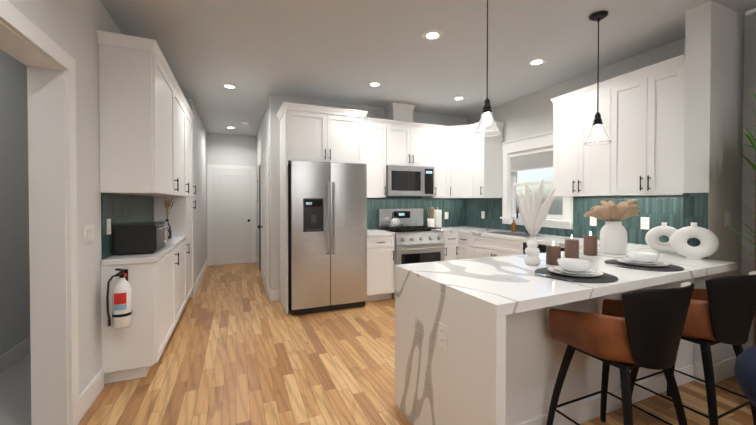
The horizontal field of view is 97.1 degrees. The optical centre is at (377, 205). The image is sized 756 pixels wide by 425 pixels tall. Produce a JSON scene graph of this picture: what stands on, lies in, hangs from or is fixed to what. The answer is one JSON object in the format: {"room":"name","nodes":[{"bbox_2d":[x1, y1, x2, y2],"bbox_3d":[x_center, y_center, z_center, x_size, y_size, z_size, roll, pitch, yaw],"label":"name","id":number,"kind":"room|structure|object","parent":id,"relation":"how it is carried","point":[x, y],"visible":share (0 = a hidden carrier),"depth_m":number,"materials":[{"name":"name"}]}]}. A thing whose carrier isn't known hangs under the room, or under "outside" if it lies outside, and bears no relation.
{"room":"kitchen","nodes":[
{"label":"kitchen","id":0,"kind":"room"},
{"bbox_2d":[0,49,29,355],"bbox_3d":[-1.933,-0.059,-0.013,0.120,2.800,6.750,0,1,-23],"label":"wall","id":1,"kind":"structure","parent":0,"point":[14,269],"depth_m":2.81,"materials":[{"name":"white paint"}]},
{"bbox_2d":[0,337,30,372],"bbox_3d":[-2.422,1.259,1.631,0.248,0.125,3.128,0,1,-23],"label":"baseboard","id":2,"kind":"structure","parent":1,"relation":"attached to","point":[10,357],"depth_m":2.78,"materials":[{"name":"white wood"}]},
{"bbox_2d":[3,0,142,424],"bbox_3d":[-1.436,-0.070,0.877,0.150,2.800,8.000,0,1,-23],"label":"wall","id":3,"kind":"structure","parent":0,"point":[70,27],"depth_m":2.18,"materials":[{"name":"white paint"}]},
{"bbox_2d":[0,0,78,424],"bbox_3d":[-1.679,0.229,1.473,0.175,2.190,1.100,0,1,-23],"label":"trim","id":4,"kind":"structure","parent":3,"relation":"attached to","point":[52,165],"depth_m":1.89,"materials":[{"name":"white wood"}]},
{"bbox_2d":[83,224,94,243],"bbox_3d":[-1.911,0.185,2.210,0.010,0.116,0.165,0,1,-23],"label":"switch plate","id":5,"kind":"object","parent":3,"relation":"attached to","point":[88,233],"depth_m":2.19,"materials":[{"name":"white plastic"}]},
{"bbox_2d":[79,368,103,421],"bbox_3d":[-1.907,1.245,2.218,0.014,0.140,0.424,0,1,-23],"label":"baseboard","id":6,"kind":"structure","parent":3,"relation":"attached to","point":[90,393],"depth_m":2.21,"materials":[{"name":"white wood"}]},
{"bbox_2d":[96,30,175,197],"bbox_3d":[-2.022,-0.674,2.881,0.338,1.142,0.919,0,1,-23],"label":"upper cabinet","id":7,"kind":"object","parent":3,"relation":"attached to","point":[137,87],"depth_m":2.48,"materials":[{"name":"white wood"}]},
{"bbox_2d":[176,82,187,197],"bbox_3d":[-2.334,-0.682,3.617,0.338,1.142,0.917,0,1,-23],"label":"upper cabinet","id":8,"kind":"object","parent":3,"relation":"attached to","point":[181,102],"depth_m":3.80,"materials":[{"name":"white wood"}]},
{"bbox_2d":[106,219,110,234],"bbox_3d":[-2.037,0.157,2.527,0.008,0.116,0.072,0,1,-23],"label":"electrical outlet plate","id":9,"kind":"object","parent":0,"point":[108,220],"depth_m":2.51,"materials":[{"name":"white plastic"}]},
{"bbox_2d":[186,98,206,296],"bbox_3d":[-3.335,-0.127,5.774,0.480,2.800,2.500,0,1,-23],"label":"wall","id":10,"kind":"structure","parent":0,"point":[200,198],"depth_m":5.61,"materials":[{"name":"white paint"}]},
{"bbox_2d":[193,259,207,296],"bbox_3d":[-3.098,1.202,5.889,0.030,0.140,2.498,0,1,-23],"label":"baseboard","id":11,"kind":"structure","parent":10,"relation":"attached to","point":[197,283],"depth_m":5.53,"materials":[{"name":"white wood"}]},
{"bbox_2d":[206,133,256,264],"bbox_3d":[-3.331,-0.144,7.199,1.600,2.800,0.120,0,1,-23],"label":"wall","id":12,"kind":"structure","parent":0,"point":[228,149],"depth_m":7.20,"materials":[{"name":"white paint"}]},
{"bbox_2d":[207,164,255,265],"bbox_3d":[-3.146,0.189,7.204,0.965,2.135,0.018,0,1,-23],"label":"door frame","id":13,"kind":"structure","parent":12,"relation":"attached to","point":[209,218],"depth_m":7.10,"materials":[{"name":"white wood"}]},
{"bbox_2d":[211,169,251,264],"bbox_3d":[-3.129,0.231,7.164,0.795,2.035,0.105,0,1,-23],"label":"door","id":14,"kind":"structure","parent":12,"relation":"in","point":[231,190],"depth_m":7.18,"materials":[{"name":"white wood"}]},
{"bbox_2d":[257,99,269,287],"bbox_3d":[-2.035,-0.130,6.038,0.120,2.800,3.026,0,1,-23],"label":"wall","id":15,"kind":"structure","parent":0,"point":[263,138],"depth_m":5.41,"materials":[{"name":"white paint"}]},
{"bbox_2d":[259,164,260,271],"bbox_3d":[-2.260,0.241,6.409,0.004,2.050,0.780,0,1,-23],"label":"hall door","id":16,"kind":"structure","parent":15,"relation":"in","point":[260,217],"depth_m":6.40,"materials":[{"name":"grey wood"}]},
{"bbox_2d":[258,153,267,294],"bbox_3d":[-1.775,0.255,5.137,0.105,2.035,0.800,0,1,-23],"label":"hall door","id":17,"kind":"structure","parent":15,"relation":"in","point":[264,222],"depth_m":5.09,"materials":[{"name":"white wood"}]},
{"bbox_2d":[258,146,268,296],"bbox_3d":[-1.998,0.205,5.775,0.018,2.135,2.320,0,1,-23],"label":"door frame","id":18,"kind":"structure","parent":15,"relation":"attached to","point":[265,151],"depth_m":4.78,"materials":[{"name":"white wood"}]},
{"bbox_2d":[269,94,466,290],"bbox_3d":[0.072,-0.120,5.221,3.360,2.800,0.120,0,1,-23],"label":"wall","id":19,"kind":"structure","parent":0,"point":[276,101],"depth_m":4.55,"materials":[{"name":"white paint"}]},
{"bbox_2d":[280,102,363,165],"bbox_3d":[-0.755,-0.889,4.453,0.960,0.684,0.628,0,1,-23],"label":"upper cabinet","id":20,"kind":"object","parent":19,"relation":"attached to","point":[307,135],"depth_m":4.15,"materials":[{"name":"white wood"}]},
{"bbox_2d":[364,118,391,197],"bbox_3d":[-0.120,-0.679,4.877,0.498,1.114,0.348,0,1,-23],"label":"upper cabinet","id":21,"kind":"object","parent":19,"relation":"attached to","point":[377,132],"depth_m":4.74,"materials":[{"name":"white wood"}]},
{"bbox_2d":[383,102,427,166],"bbox_3d":[0.413,-1.055,5.098,0.776,0.920,0.348,0,1,-23],"label":"upper cabinet","id":22,"kind":"object","parent":19,"relation":"attached to","point":[409,138],"depth_m":4.94,"materials":[{"name":"white wood"}]},
{"bbox_2d":[386,165,433,196],"bbox_3d":[0.434,-0.367,5.056,0.768,0.440,0.437,0,1,-23],"label":"microwave","id":23,"kind":"object","parent":22,"relation":"attached to","point":[409,181],"visible":0.96,"depth_m":4.89,"materials":[{"name":"grey metal"}]},
{"bbox_2d":[416,124,447,197],"bbox_3d":[0.913,-0.684,5.296,0.414,1.114,0.383,0,1,-23],"label":"upper cabinet","id":24,"kind":"object","parent":19,"relation":"attached to","point":[437,134],"depth_m":5.15,"materials":[{"name":"white wood"}]},
{"bbox_2d":[448,124,471,197],"bbox_3d":[1.359,-0.684,5.342,0.647,1.114,0.646,0,1,-23],"label":"upper cabinet","id":25,"kind":"object","parent":19,"relation":"attached to","point":[459,136],"depth_m":5.16,"materials":[{"name":"white wood"}]},
{"bbox_2d":[0,263,753,424],"bbox_3d":[-0.261,1.334,3.130,7.700,0.060,11.200,0,1,-23],"label":"floor","id":26,"kind":"structure","parent":0,"point":[240,348],"depth_m":2.55,"materials":[{"name":"brown wood"}]},
{"bbox_2d":[101,246,179,383],"bbox_3d":[-2.022,0.865,2.899,0.338,0.884,0.919,0,1,-23],"label":"base cabinet","id":27,"kind":"object","parent":26,"relation":"on","point":[128,353],"depth_m":2.51,"materials":[{"name":"white wood"}]},
{"bbox_2d":[106,268,131,328],"bbox_3d":[-1.846,0.649,2.375,0.148,0.438,0.175,0,1,-23],"label":"fire extinguisher","id":28,"kind":"object","parent":27,"relation":"attached to","point":[122,303],"visible":1,"depth_m":2.36,"materials":[{"name":"white metal"}]},
{"bbox_2d":[100,238,183,265],"bbox_3d":[-2.163,0.397,3.228,0.340,0.040,1.670,0,1,-23],"label":"countertop","id":29,"kind":"structure","parent":27,"relation":"on","point":[129,259],"depth_m":2.52,"materials":[{"name":"white stone"}]},
{"bbox_2d":[114,221,168,254],"bbox_3d":[-1.993,0.264,2.861,0.311,0.235,0.480,0,1,-23],"label":"toaster oven","id":30,"kind":"object","parent":29,"relation":"on","point":[139,237],"visible":1,"depth_m":2.65,"materials":[{"name":"black plastic"}]},
{"bbox_2d":[164,197,173,238],"bbox_3d":[-2.377,0.129,3.794,0.123,0.483,0.157,0,1,-23],"label":"vase","id":31,"kind":"object","parent":29,"relation":"on","point":[167,204],"visible":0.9,"depth_m":3.78,"materials":[{"name":"blue"}]},
{"bbox_2d":[152,106,195,299],"bbox_3d":[-2.631,0.015,4.324,0.338,2.552,0.718,0,1,-23],"label":"tall cabinet","id":32,"kind":"object","parent":26,"relation":"on","point":[180,217],"depth_m":4.09,"materials":[{"name":"white"}]},
{"bbox_2d":[180,238,187,315],"bbox_3d":[-2.323,0.857,3.608,0.338,0.884,0.859,0,1,-23],"label":"base cabinet","id":33,"kind":"object","parent":26,"relation":"on","point":[183,245],"depth_m":3.91,"materials":[{"name":"white wood"}]},
{"bbox_2d":[288,160,366,314],"bbox_3d":[-0.701,0.378,4.363,0.932,1.824,0.826,0,1,-23],"label":"fridge","id":34,"kind":"object","parent":26,"relation":"on","point":[327,236],"visible":0.98,"depth_m":4.03,"materials":[{"name":"grey metal"}]},
{"bbox_2d":[365,234,395,301],"bbox_3d":[-0.094,0.844,4.753,0.436,0.884,0.628,0,1,-23],"label":"base cabinet","id":35,"kind":"object","parent":26,"relation":"on","point":[381,267],"depth_m":4.48,"materials":[{"name":"white wood"}]},
{"bbox_2d":[367,230,391,233],"bbox_3d":[-0.093,0.380,4.746,0.436,0.040,0.633,0,1,-23],"label":"countertop","id":36,"kind":"structure","parent":35,"relation":"on","point":[368,231],"depth_m":4.56,"materials":[{"name":"white stone"}]},
{"bbox_2d":[378,209,444,297],"bbox_3d":[0.491,0.665,4.933,0.772,1.235,0.726,0,1,-23],"label":"range","id":37,"kind":"object","parent":26,"relation":"on","point":[416,241],"visible":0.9,"depth_m":4.73,"materials":[{"name":"silver metal"}]},
{"bbox_2d":[387,211,400,227],"bbox_3d":[0.236,0.198,4.979,0.234,0.243,0.184,0,1,-23],"label":"kettle","id":38,"kind":"object","parent":37,"relation":"on","point":[394,222],"visible":1,"depth_m":4.93,"materials":[{"name":"silver metal"}]},
{"bbox_2d":[420,234,455,269],"bbox_3d":[0.965,0.839,5.181,0.280,0.884,0.667,0,1,-23],"label":"base cabinet","id":39,"kind":"object","parent":26,"relation":"on","point":[450,239],"depth_m":4.88,"materials":[{"name":"white wood"}]},
{"bbox_2d":[456,234,475,265],"bbox_3d":[1.525,0.842,4.904,0.697,0.884,0.399,0,1,-23],"label":"base cabinet","id":40,"kind":"object","parent":26,"relation":"on","point":[465,247],"depth_m":4.75,"materials":[{"name":"white wood"}]},
{"bbox_2d":[476,238,515,261],"bbox_3d":[1.769,0.848,4.397,0.644,0.884,0.959,0,1,-23],"label":"base cabinet","id":41,"kind":"object","parent":26,"relation":"on","point":[485,251],"depth_m":4.17,"materials":[{"name":"white wood"}]},
{"bbox_2d":[400,258,611,424],"bbox_3d":[0.820,0.879,2.177,1.166,0.874,0.590,0,1,-23],"label":"base cabinet","id":42,"kind":"object","parent":26,"relation":"on","point":[486,298],"depth_m":1.82,"materials":[{"name":"white stone"}]},
{"bbox_2d":[439,322,447,349],"bbox_3d":[0.329,0.656,1.689,0.009,0.116,0.072,0,1,-23],"label":"electrical outlet plate","id":43,"kind":"object","parent":42,"relation":"attached to","point":[443,335],"depth_m":1.68,"materials":[{"name":"white plastic"}]},
{"bbox_2d":[515,179,555,264],"bbox_3d":[1.013,0.107,2.209,0.215,0.563,0.344,0,1,-23],"label":"vase","id":44,"kind":"object","parent":42,"relation":"on","point":[533,211],"visible":1,"depth_m":2.19,"materials":[{"name":"white ceramic"}]},
{"bbox_2d":[546,241,560,264],"bbox_3d":[1.171,0.311,2.227,0.088,0.154,0.088,0,1,-23],"label":"candle","id":45,"kind":"object","parent":42,"relation":"on","point":[553,253],"visible":0.94,"depth_m":2.19,"materials":[{"name":"brown wax"}]},
{"bbox_2d":[534,258,617,282],"bbox_3d":[1.116,0.351,1.905,0.422,0.082,0.410,0,1,-23],"label":"place setting","id":46,"kind":"object","parent":42,"relation":"on","point":[574,270],"visible":0.98,"depth_m":1.85,"materials":[{"name":"grey"}]},
{"bbox_2d":[516,246,563,257],"bbox_3d":[2.073,0.856,3.681,0.644,0.884,0.718,0,1,-23],"label":"base cabinet","id":47,"kind":"object","parent":26,"relation":"on","point":[520,250],"depth_m":3.58,"materials":[{"name":"white wood"}]},
{"bbox_2d":[544,254,695,410],"bbox_3d":[1.758,0.874,2.575,1.107,0.874,0.590,0,1,-23],"label":"base cabinet","id":48,"kind":"object","parent":26,"relation":"on","point":[629,280],"depth_m":2.22,"materials":[{"name":"white"}]},
{"bbox_2d":[435,226,707,257],"bbox_3d":[1.756,0.392,4.100,0.896,0.050,3.266,0,1,-23],"label":"countertop","id":49,"kind":"structure","parent":48,"relation":"on","point":[545,240],"depth_m":3.92,"materials":[{"name":"white stone"}]},
{"bbox_2d":[427,207,434,227],"bbox_3d":[0.844,0.185,5.324,0.116,0.335,0.116,0,1,-23],"label":"utensil crock","id":50,"kind":"object","parent":49,"relation":"on","point":[430,222],"visible":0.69,"depth_m":5.29,"materials":[{"name":"white ceramic"}]},
{"bbox_2d":[434,207,441,227],"bbox_3d":[0.965,0.186,5.397,0.140,0.330,0.140,0,1,-23],"label":"paper towel","id":51,"kind":"object","parent":49,"relation":"on","point":[438,217],"visible":0.85,"depth_m":5.34,"materials":[{"name":"white paper"}]},
{"bbox_2d":[511,218,515,231],"bbox_3d":[1.882,0.260,4.636,0.072,0.200,0.062,0,1,-23],"label":"soap bottle","id":52,"kind":"object","parent":49,"relation":"on","point":[513,226],"visible":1,"depth_m":4.62,"materials":[{"name":"orange glass"}]},
{"bbox_2d":[487,208,542,236],"bbox_3d":[1.807,0.173,4.353,0.434,0.380,0.720,0,1,-23],"label":"sink","id":53,"kind":"object","parent":49,"relation":"on","point":[513,234],"visible":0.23,"depth_m":4.35,"materials":[{"name":"silver metal"}]},
{"bbox_2d":[584,200,639,254],"bbox_3d":[1.888,0.165,2.706,0.453,0.435,0.379,0,1,-23],"label":"jug vase","id":54,"kind":"object","parent":49,"relation":"on","point":[613,236],"visible":1,"depth_m":2.64,"materials":[{"name":"white ceramic"}]},
{"bbox_2d":[645,222,676,252],"bbox_3d":[2.360,0.259,2.752,0.246,0.246,0.061,0,1,29],"label":"vase","id":55,"kind":"object","parent":49,"relation":"on","point":[653,235],"visible":0.73,"depth_m":2.75,"materials":[{"name":"white ceramic"}]},
{"bbox_2d":[670,222,718,258],"bbox_3d":[2.323,0.254,2.454,0.266,0.264,0.066,1,1,39],"label":"vase","id":56,"kind":"object","parent":49,"relation":"on","point":[708,245],"visible":1,"depth_m":2.43,"materials":[{"name":"white ceramic"}]},
{"bbox_2d":[565,236,578,258],"bbox_3d":[1.442,0.301,2.483,0.092,0.169,0.092,0,1,-23],"label":"candle","id":57,"kind":"object","parent":48,"relation":"on","point":[571,248],"visible":0.96,"depth_m":2.45,"materials":[{"name":"brown wax"}]},
{"bbox_2d":[583,232,597,255],"bbox_3d":[1.660,0.292,2.608,0.092,0.184,0.092,0,1,-23],"label":"candle","id":58,"kind":"object","parent":48,"relation":"on","point":[590,246],"visible":1,"depth_m":2.57,"materials":[{"name":"brown wax"}]},
{"bbox_2d":[604,251,683,271],"bbox_3d":[1.732,0.348,2.194,0.422,0.082,0.410,0,1,-23],"label":"place setting","id":59,"kind":"object","parent":48,"relation":"on","point":[642,260],"visible":1,"depth_m":2.14,"materials":[{"name":"grey ceramic"}]},
{"bbox_2d":[546,282,694,424],"bbox_3d":[1.258,0.839,1.720,0.501,0.965,0.524,0,1,-23],"label":"stool","id":60,"kind":"object","parent":26,"relation":"on","point":[628,332],"visible":1,"depth_m":1.55,"materials":[{"name":"black leather"}]},
{"bbox_2d":[630,271,755,424],"bbox_3d":[1.895,0.836,1.985,0.501,0.965,0.524,0,1,-23],"label":"stool","id":61,"kind":"object","parent":26,"relation":"on","point":[721,309],"visible":0.52,"depth_m":1.77,"materials":[{"name":"black leather"}]},
{"bbox_2d":[728,91,755,257],"bbox_3d":[2.650,0.058,1.763,0.636,2.523,1.303,0,1,-23],"label":"dracaena plant","id":62,"kind":"object","parent":26,"relation":"on","point":[751,138],"visible":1,"depth_m":2.17,"materials":[{"name":"green plant"}]},
{"bbox_2d":[734,346,755,406],"bbox_3d":[1.675,0.952,1.068,0.823,0.757,0.729,0,1,-23],"label":"velvet chair","id":63,"kind":"object","parent":26,"relation":"on","point":[745,369],"visible":1,"depth_m":1.23,"materials":[{"name":"blue fabric"}]},
{"bbox_2d":[100,0,755,135],"bbox_3d":[-0.261,-1.546,3.097,7.700,0.100,11.200,0,1,-23],"label":"ceiling","id":64,"kind":"structure","parent":0,"point":[256,53],"depth_m":3.11,"materials":[{"name":"white paint"}]},
{"bbox_2d":[222,84,236,88],"bbox_3d":[-1.873,-1.505,4.206,0.176,0.005,0.176,0,1,-23],"label":"recessed light","id":65,"kind":"object","parent":64,"relation":"in","point":[230,86],"visible":0.98,"depth_m":4.20,"materials":[{"name":"white"}]},
{"bbox_2d":[368,82,381,86],"bbox_3d":[-0.040,-1.504,4.136,0.176,0.005,0.176,0,1,-23],"label":"recessed light","id":66,"kind":"object","parent":64,"relation":"in","point":[374,84],"visible":1,"depth_m":4.13,"materials":[{"name":"white"}]},
{"bbox_2d":[422,30,442,40],"bbox_3d":[0.476,-1.490,2.921,0.176,0.005,0.176,0,1,-23],"label":"recessed light","id":67,"kind":"object","parent":64,"relation":"in","point":[431,35],"visible":1,"depth_m":2.92,"materials":[{"name":"white"}]},
{"bbox_2d":[453,96,464,100],"bbox_3d":[1.137,-1.511,4.690,0.176,0.005,0.176,0,1,-23],"label":"recessed light","id":68,"kind":"object","parent":64,"relation":"in","point":[459,98],"visible":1,"depth_m":4.69,"materials":[{"name":"white"}]},
{"bbox_2d":[473,0,500,136],"bbox_3d":[0.739,-0.985,2.256,0.182,0.998,0.182,0,1,-23],"label":"pendant light","id":69,"kind":"object","parent":64,"relation":"hanging from","point":[487,126],"visible":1,"depth_m":2.23,"materials":[{"name":"white glass"}]},
{"bbox_2d":[528,58,545,65],"bbox_3d":[1.653,-1.497,3.475,0.176,0.005,0.176,0,1,-23],"label":"recessed light","id":70,"kind":"object","parent":64,"relation":"in","point":[536,62],"visible":1,"depth_m":3.48,"materials":[{"name":"white"}]},
{"bbox_2d":[584,11,611,144],"bbox_3d":[1.720,-0.989,2.607,0.182,0.998,0.182,0,1,-23],"label":"pendant light","id":71,"kind":"object","parent":64,"relation":"hanging from","point":[598,135],"visible":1,"depth_m":2.59,"materials":[{"name":"white glass"}]},
{"bbox_2d":[745,8,755,15],"bbox_3d":[3.264,-1.441,1.318,0.030,0.063,2.570,0,1,-23],"label":"track","id":72,"kind":"object","parent":64,"relation":"attached to","point":[750,12],"visible":1,"depth_m":2.47,"materials":[{"name":"white"}]},
{"bbox_2d":[754,153,755,345],"bbox_3d":[3.269,-0.032,1.330,0.098,2.685,2.463,0,1,-23],"label":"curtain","id":73,"kind":"object","parent":72,"relation":"hanging from","point":[755,259],"visible":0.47,"depth_m":2.46,"materials":[{"name":"black fabric"}]},
{"bbox_2d":[467,14,755,349],"bbox_3d":[2.999,-0.088,2.471,0.120,2.800,7.470,0,1,-23],"label":"wall","id":74,"kind":"structure","parent":0,"point":[532,114],"depth_m":3.21,"materials":[{"name":"white paint"}]},
{"bbox_2d":[472,122,503,197],"bbox_3d":[1.626,-0.681,5.050,0.384,1.114,0.303,0,1,-23],"label":"upper cabinet","id":75,"kind":"object","parent":74,"relation":"attached to","point":[487,156],"depth_m":4.94,"materials":[{"name":"white wood"}]},
{"bbox_2d":[500,131,572,228],"bbox_3d":[2.112,-0.334,4.473,0.157,1.205,1.134,0,1,-23],"label":"kitchen window","id":76,"kind":"structure","parent":74,"relation":"in","point":[526,158],"depth_m":4.58,"materials":[{"name":"white wood"}]},
{"bbox_2d":[552,81,603,197],"bbox_3d":[2.285,-0.664,3.542,0.348,1.116,0.688,0,1,-23],"label":"upper cabinet","id":77,"kind":"object","parent":74,"relation":"attached to","point":[576,165],"depth_m":3.54,"materials":[{"name":"white wood"}]},
{"bbox_2d":[600,54,708,197],"bbox_3d":[2.498,-0.658,3.039,0.348,1.116,0.639,0,1,-23],"label":"upper cabinet","id":78,"kind":"object","parent":74,"relation":"attached to","point":[642,111],"depth_m":2.94,"materials":[{"name":"white wood"}]},
{"bbox_2d":[684,1,743,363],"bbox_3d":[2.611,-0.090,2.600,0.488,2.800,0.150,0,1,-23],"label":"wall","id":79,"kind":"structure","parent":0,"point":[714,84],"depth_m":2.51,"materials":[{"name":"white paint"}]},
{"bbox_2d":[101,193,708,258],"bbox_3d":[0.096,0.177,3.312,4.566,0.650,3.416,0,1,-23],"label":"backsplash","id":80,"kind":"structure","parent":79,"relation":"attached to","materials":[{"name":"teal tile"}]},
{"bbox_2d":[481,211,484,218],"bbox_3d":[1.690,0.142,5.367,0.008,0.116,0.072,0,1,-23],"label":"electrical outlet plate","id":81,"kind":"object","parent":80,"relation":"attached to","point":[482,212],"depth_m":5.35,"materials":[{"name":"white plastic"}]},
{"bbox_2d":[590,216,596,225],"bbox_3d":[2.393,0.162,3.710,0.008,0.116,0.072,0,1,-23],"label":"electrical outlet plate","id":82,"kind":"object","parent":80,"relation":"attached to","point":[593,221],"depth_m":3.70,"materials":[{"name":"white plastic"}]},
{"bbox_2d":[641,217,648,229],"bbox_3d":[2.592,0.167,3.240,0.008,0.116,0.072,0,1,-23],"label":"electrical outlet plate","id":83,"kind":"object","parent":80,"relation":"attached to","point":[644,220],"depth_m":3.23,"materials":[{"name":"white plastic"}]},
{"bbox_2d":[701,356,735,384],"bbox_3d":[2.618,1.241,2.533,0.468,0.140,0.026,0,1,-23],"label":"baseboard","id":84,"kind":"structure","parent":79,"relation":"attached to","point":[722,370],"depth_m":2.51,"materials":[{"name":"white wood"}]},
{"bbox_2d":[725,212,730,226],"bbox_3d":[2.658,0.101,2.533,0.072,0.116,0.011,0,1,-23],"label":"switch plate","id":85,"kind":"object","parent":79,"relation":"attached to","point":[727,214],"depth_m":2.53,"materials":[{"name":"white plastic"}]}
]}

